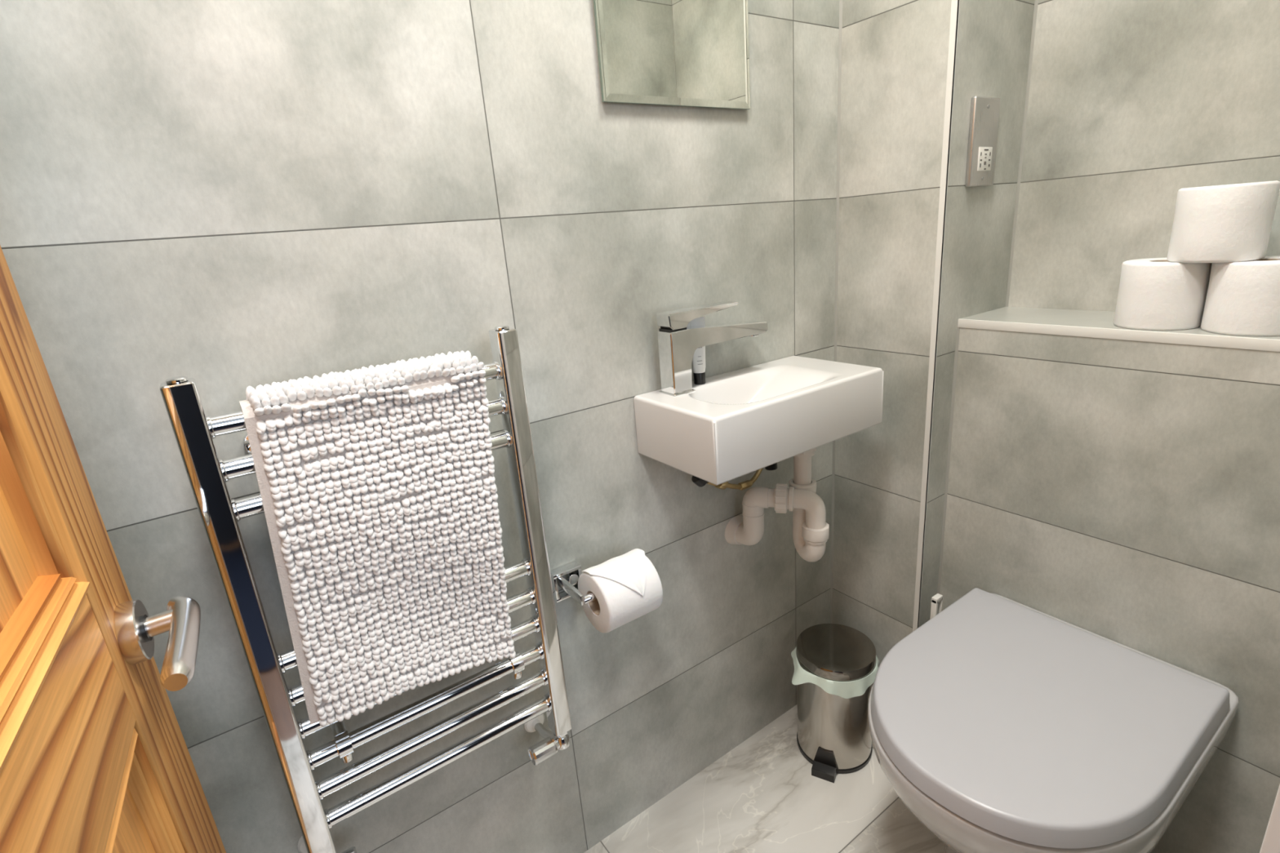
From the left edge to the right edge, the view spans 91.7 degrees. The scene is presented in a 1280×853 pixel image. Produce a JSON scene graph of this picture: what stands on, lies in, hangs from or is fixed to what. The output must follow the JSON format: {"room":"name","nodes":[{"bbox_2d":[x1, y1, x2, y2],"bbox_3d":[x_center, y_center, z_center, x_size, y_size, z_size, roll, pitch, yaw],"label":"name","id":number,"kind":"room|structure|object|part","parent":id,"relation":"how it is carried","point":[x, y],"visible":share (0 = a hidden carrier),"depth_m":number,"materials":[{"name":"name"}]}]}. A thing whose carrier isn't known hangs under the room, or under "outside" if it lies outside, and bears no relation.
{"room":"bathroom","nodes":[
{"label":"bathroom","id":0,"kind":"room"},
{"bbox_2d":[0,0,839,852],"bbox_3d":[-0.247,-0.276,0.894,1.520,2.520,0.100,-16,21,-32],"label":"wall","id":1,"kind":"structure","parent":0,"point":[230,197],"depth_m":0.84,"materials":[{"name":"tile"}]},
{"bbox_2d":[297,835,356,852],"bbox_3d":[-0.429,0.588,0.857,0.109,0.060,0.050,11,23,41],"label":"radiator valve","id":2,"kind":"object","parent":1,"relation":"attached to","point":[301,847],"visible":0.29,"depth_m":0.88,"materials":[{"name":"silver metal"}]},
{"bbox_2d":[159,324,571,852],"bbox_3d":[-0.317,0.212,0.840,0.380,0.650,0.100,-16,21,-32],"label":"towel rail","id":3,"kind":"object","parent":1,"relation":"attached to","point":[194,432],"visible":0.78,"depth_m":0.81,"materials":[{"name":"silver metal"}]},
{"bbox_3d":[-0.440,0.262,0.722,0.030,0.645,0.035,-16,21,-32],"label":"post","id":4,"kind":"part","parent":3,"relation":"part of","materials":[{"name":"silver metal"}]},
{"bbox_2d":[239,351,515,726],"bbox_3d":[-0.310,0.143,0.786,0.284,0.443,0.094,-16,21,-32],"label":"bath mat","id":5,"kind":"object","parent":3,"relation":"hanging from","point":[378,489],"visible":1,"depth_m":0.74,"materials":[{"name":"white fabric"}]},
{"bbox_3d":[-0.155,0.180,0.908,0.028,0.645,0.035,-16,21,-32],"label":"post","id":6,"kind":"part","parent":3,"relation":"part of","materials":[{"name":"silver metal"}]},
{"bbox_2d":[524,714,569,765],"bbox_3d":[-0.164,0.512,1.030,0.066,0.060,0.098,-16,21,-32],"label":"radiator valve","id":7,"kind":"object","parent":1,"relation":"attached to","point":[539,753],"visible":0.83,"depth_m":1.00,"materials":[{"name":"silver metal"}]},
{"bbox_2d":[550,560,596,605],"bbox_3d":[-0.066,0.257,1.038,0.142,0.050,0.094,-16,21,-32],"label":"holder","id":8,"kind":"object","parent":1,"relation":"attached to","point":[564,577],"visible":0.76,"depth_m":1.02,"materials":[{"name":"silver metal"}]},
{"bbox_3d":[-0.124,0.260,1.043,0.052,0.050,0.020,-16,21,-32],"label":"wall frame","id":9,"kind":"part","parent":8,"relation":"part of","materials":[{"name":"silver metal"}]},
{"bbox_3d":[-0.113,0.262,0.999,0.007,0.017,0.084,-16,21,-32],"label":"arm","id":10,"kind":"part","parent":8,"relation":"part of","materials":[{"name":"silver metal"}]},
{"bbox_2d":[577,548,662,633],"bbox_3d":[-0.032,0.268,1.013,0.104,0.104,0.103,-16,21,-32],"label":"toilet roll","id":11,"kind":"object","parent":8,"relation":"on","point":[627,587],"visible":0.99,"depth_m":0.98,"materials":[{"name":"paper"}]},
{"bbox_2d":[593,0,750,109],"bbox_3d":[0.042,-0.796,0.901,0.298,0.600,0.011,-16,21,-32],"label":"wall mirror","id":12,"kind":"object","parent":1,"relation":"attached to","point":[688,53],"visible":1,"depth_m":0.96,"materials":[{"name":"silver glass"}]},
{"bbox_2d":[691,462,777,490],"bbox_3d":[0.184,0.062,1.184,0.222,0.134,0.027,-17,21,-35],"label":"pipe","id":13,"kind":"object","parent":1,"relation":"attached to","point":[700,482],"visible":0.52,"depth_m":1.19,"materials":[{"name":"gold metal"}]},
{"bbox_3d":[0.107,0.066,1.123,0.030,0.091,0.026,-16,21,-32],"label":"knob","id":14,"kind":"part","parent":13,"relation":"part of","materials":[{"name":"black plastic"}]},
{"bbox_3d":[0.260,0.030,1.238,0.025,0.116,0.027,-16,21,-32],"label":"knob","id":15,"kind":"part","parent":13,"relation":"part of","materials":[{"name":"black plastic"}]},
{"bbox_2d":[633,355,884,485],"bbox_3d":[0.217,-0.029,1.101,0.406,0.105,0.204,-16,21,-32],"label":"basin","id":16,"kind":"object","parent":1,"relation":"attached to","point":[738,423],"visible":0.96,"depth_m":1.02,"materials":[{"name":"white ceramic"}]},
{"bbox_2d":[690,316,705,384],"bbox_3d":[0.102,-0.133,1.091,0.023,0.117,0.023,11,23,40],"label":"toiletry tube","id":17,"kind":"object","parent":16,"relation":"on","point":[699,357],"visible":0.66,"depth_m":1.09,"materials":[{"name":"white plastic"}]},
{"bbox_2d":[655,301,768,397],"bbox_3d":[0.132,-0.144,1.088,0.227,0.138,0.044,-16,21,-32],"label":"mixer tap","id":18,"kind":"object","parent":16,"relation":"on","point":[677,343],"visible":1,"depth_m":1.03,"materials":[{"name":"silver metal"}]},
{"bbox_3d":[0.063,-0.059,1.059,0.046,0.004,0.044,-16,21,-32],"label":"plate","id":19,"kind":"part","parent":18,"relation":"part of","materials":[{"name":"silver metal"}]},
{"bbox_3d":[0.099,-0.189,1.053,0.154,0.027,0.036,-16,21,-32],"label":"lever","id":20,"kind":"part","parent":18,"relation":"part of","materials":[{"name":"silver metal"}]},
{"bbox_2d":[724,448,829,562],"bbox_3d":[0.263,0.128,1.209,0.203,0.287,0.089,1,18,17],"label":"trap","id":21,"kind":"object","parent":16,"relation":"attached to","point":[811,530],"visible":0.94,"depth_m":1.19,"materials":[{"name":"white plastic"}]},
{"bbox_2d":[788,478,816,513],"bbox_3d":[0.318,0.135,1.214,0.052,0.058,0.052,-16,21,-32],"label":"drain pipe","id":22,"kind":"object","parent":21,"relation":"attached to","point":[804,488],"depth_m":1.19,"materials":[{"name":"plastic"}]},
{"bbox_2d":[830,0,842,623],"bbox_3d":[0.400,-0.444,1.256,0.004,2.320,0.004,-16,21,-32],"label":"trim","id":23,"kind":"structure","parent":1,"relation":"attached to","point":[840,1],"depth_m":1.28,"materials":[{"name":"plastic"}]},
{"bbox_2d":[584,704,944,852],"bbox_3d":[0.260,0.926,0.981,1.874,0.100,1.030,-16,21,-32],"label":"floor","id":24,"kind":"structure","parent":0,"point":[762,796],"depth_m":1.26,"materials":[{"name":"tile"}]},
{"bbox_2d":[791,623,879,782],"bbox_3d":[0.422,0.600,1.370,0.201,0.268,0.182,-16,21,-32],"label":"pedal bin","id":25,"kind":"object","parent":24,"relation":"on","point":[835,669],"visible":0.97,"depth_m":1.31,"materials":[{"name":"silver metal"}]},
{"bbox_3d":[0.421,0.483,1.338,0.164,0.027,0.164,-16,21,-32],"label":"lid","id":26,"kind":"part","parent":25,"relation":"part of","materials":[{"name":"metal"}]},
{"bbox_2d":[929,593,942,619],"bbox_3d":[0.621,0.531,1.324,0.082,0.390,0.082,-16,21,-32],"label":"toilet brush","id":27,"kind":"object","parent":24,"relation":"on","point":[936,600],"visible":0.17,"depth_m":1.27,"materials":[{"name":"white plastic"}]},
{"bbox_2d":[867,587,1239,852],"bbox_3d":[0.615,0.604,1.023,0.536,0.433,0.393,-16,21,-32],"label":"toilet","id":28,"kind":"object","parent":24,"relation":"on","point":[1002,724],"visible":1,"depth_m":0.88,"materials":[{"name":"ceramic"}]},
{"bbox_2d":[832,0,1035,667],"bbox_3d":[0.583,-0.474,1.304,0.360,2.520,0.327,-16,21,-32],"label":"wall pier","id":29,"kind":"object","parent":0,"point":[895,53],"visible":0.56,"depth_m":1.19,"materials":[{"name":"tile"}]},
{"bbox_2d":[912,0,959,631],"bbox_3d":[0.529,-0.400,1.083,0.004,2.320,0.012,-16,21,-32],"label":"trim","id":30,"kind":"structure","parent":29,"relation":"attached to","point":[955,4],"depth_m":1.13,"materials":[{"name":"white plastic"}]},
{"bbox_2d":[964,96,1000,186],"bbox_3d":[0.609,-0.504,1.101,0.083,0.145,0.012,-16,21,-32],"label":"socket","id":31,"kind":"object","parent":29,"relation":"attached to","point":[984,111],"visible":1,"depth_m":1.09,"materials":[{"name":"silver metal"}]},
{"bbox_2d":[939,327,1279,852],"bbox_3d":[0.925,0.346,1.111,0.182,1.022,0.703,-16,21,-32],"label":"wall","id":32,"kind":"structure","parent":0,"point":[1125,492],"depth_m":1.02,"materials":[{"name":"tile"}]},
{"bbox_2d":[937,327,959,594],"bbox_3d":[0.644,0.250,1.323,0.004,0.922,0.004,-16,21,-32],"label":"trim","id":33,"kind":"structure","parent":32,"relation":"attached to","point":[957,328],"depth_m":1.26,"materials":[{"name":"plastic"}]},
{"bbox_2d":[957,319,1279,351],"bbox_3d":[0.782,-0.137,0.948,0.006,0.016,0.603,-16,21,-32],"label":"trim","id":34,"kind":"structure","parent":32,"relation":"on","point":[1210,340],"depth_m":0.96,"materials":[{"name":"white plastic"}]},
{"bbox_2d":[960,306,1279,339],"bbox_3d":[0.857,-0.158,0.997,0.178,0.016,0.603,-16,21,-32],"label":"shelf","id":35,"kind":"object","parent":32,"relation":"on","point":[1087,318],"depth_m":1.12,"materials":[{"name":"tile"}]},
{"bbox_2d":[1113,257,1212,330],"bbox_3d":[0.819,-0.209,0.976,0.109,0.101,0.108,-16,21,-32],"label":"toilet roll","id":36,"kind":"object","parent":35,"relation":"on","point":[1155,294],"visible":0.91,"depth_m":0.94,"materials":[{"name":"paper"}]},
{"bbox_2d":[1166,180,1279,262],"bbox_3d":[0.843,-0.295,0.901,0.109,0.104,0.108,-16,21,-32],"label":"toilet roll","id":37,"kind":"object","parent":36,"relation":"on","point":[1225,223],"visible":1,"depth_m":0.86,"materials":[{"name":"paper"}]},
{"bbox_2d":[1200,255,1279,336],"bbox_3d":[0.885,-0.188,0.891,0.109,0.101,0.108,-16,21,-32],"label":"toilet roll","id":38,"kind":"object","parent":35,"relation":"on","point":[1243,297],"visible":0.87,"depth_m":0.86,"materials":[{"name":"paper"}]},
{"bbox_2d":[1008,0,1279,315],"bbox_3d":[0.981,-0.399,0.962,0.100,2.520,0.703,-16,21,-32],"label":"wall","id":39,"kind":"structure","parent":0,"point":[1132,104],"depth_m":1.05,"materials":[{"name":"tile"}]},
{"bbox_2d":[1005,0,1038,306],"bbox_3d":[0.701,-0.903,1.072,0.004,1.382,0.004,-16,21,-32],"label":"trim","id":40,"kind":"structure","parent":39,"relation":"attached to","point":[1036,2],"depth_m":1.19,"materials":[{"name":"plastic"}]},
{"bbox_3d":[0.051,-0.021,0.001,0.935,2.520,0.100,-16,21,-32],"label":"wall","id":41,"kind":"structure","parent":0,"visible":0},
{"bbox_2d":[0,245,226,852],"bbox_3d":[-0.298,0.095,0.266,0.090,1.973,0.655,-15,20,-29],"label":"door","id":42,"kind":"structure","parent":41,"relation":"in","point":[95,757],"depth_m":0.44,"materials":[{"name":"brown wood"}]},
{"bbox_3d":[-0.353,-0.284,0.132,0.012,0.972,0.453,-15,20,-29],"label":"panel","id":43,"kind":"part","parent":42,"relation":"part of","materials":[{"name":"brown wood"}]},
{"bbox_3d":[-0.453,-0.331,0.307,0.025,0.964,0.031,-15,20,-29],"label":"moulding","id":44,"kind":"part","parent":42,"relation":"part of","materials":[{"name":"brown wood"}]},
{"bbox_3d":[-0.307,0.158,0.276,0.026,0.031,0.445,-15,20,-29],"label":"moulding","id":45,"kind":"part","parent":42,"relation":"part of","materials":[{"name":"brown wood"}]},
{"bbox_3d":[-0.310,0.232,0.294,0.034,0.121,0.445,-15,20,-29],"label":"rail","id":46,"kind":"part","parent":42,"relation":"part of","materials":[{"name":"brown wood"}]},
{"bbox_3d":[-0.298,0.303,0.320,0.020,0.031,0.445,-15,20,-29],"label":"moulding","id":47,"kind":"part","parent":42,"relation":"part of","materials":[{"name":"brown wood"}]},
{"bbox_3d":[-0.283,0.575,0.401,0.012,0.608,0.453,-15,20,-29],"label":"panel","id":48,"kind":"part","parent":42,"relation":"part of","materials":[{"name":"brown wood"}]},
{"bbox_3d":[-0.385,0.529,0.575,0.020,0.600,0.031,-15,20,-29],"label":"moulding","id":49,"kind":"part","parent":42,"relation":"part of","materials":[{"name":"brown wood"}]},
{"bbox_3d":[-0.387,0.177,0.509,0.043,0.023,0.132,-15,20,-29],"label":"lever","id":50,"kind":"part","parent":42,"relation":"part of","materials":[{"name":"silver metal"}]},
{"bbox_2d":[1259,784,1279,852],"bbox_3d":[0.440,0.000,0.285,0.030,2.050,0.123,-16,21,-32],"label":"trim","id":51,"kind":"structure","parent":41,"relation":"attached to","point":[1271,842],"depth_m":0.41,"materials":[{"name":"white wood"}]}
]}

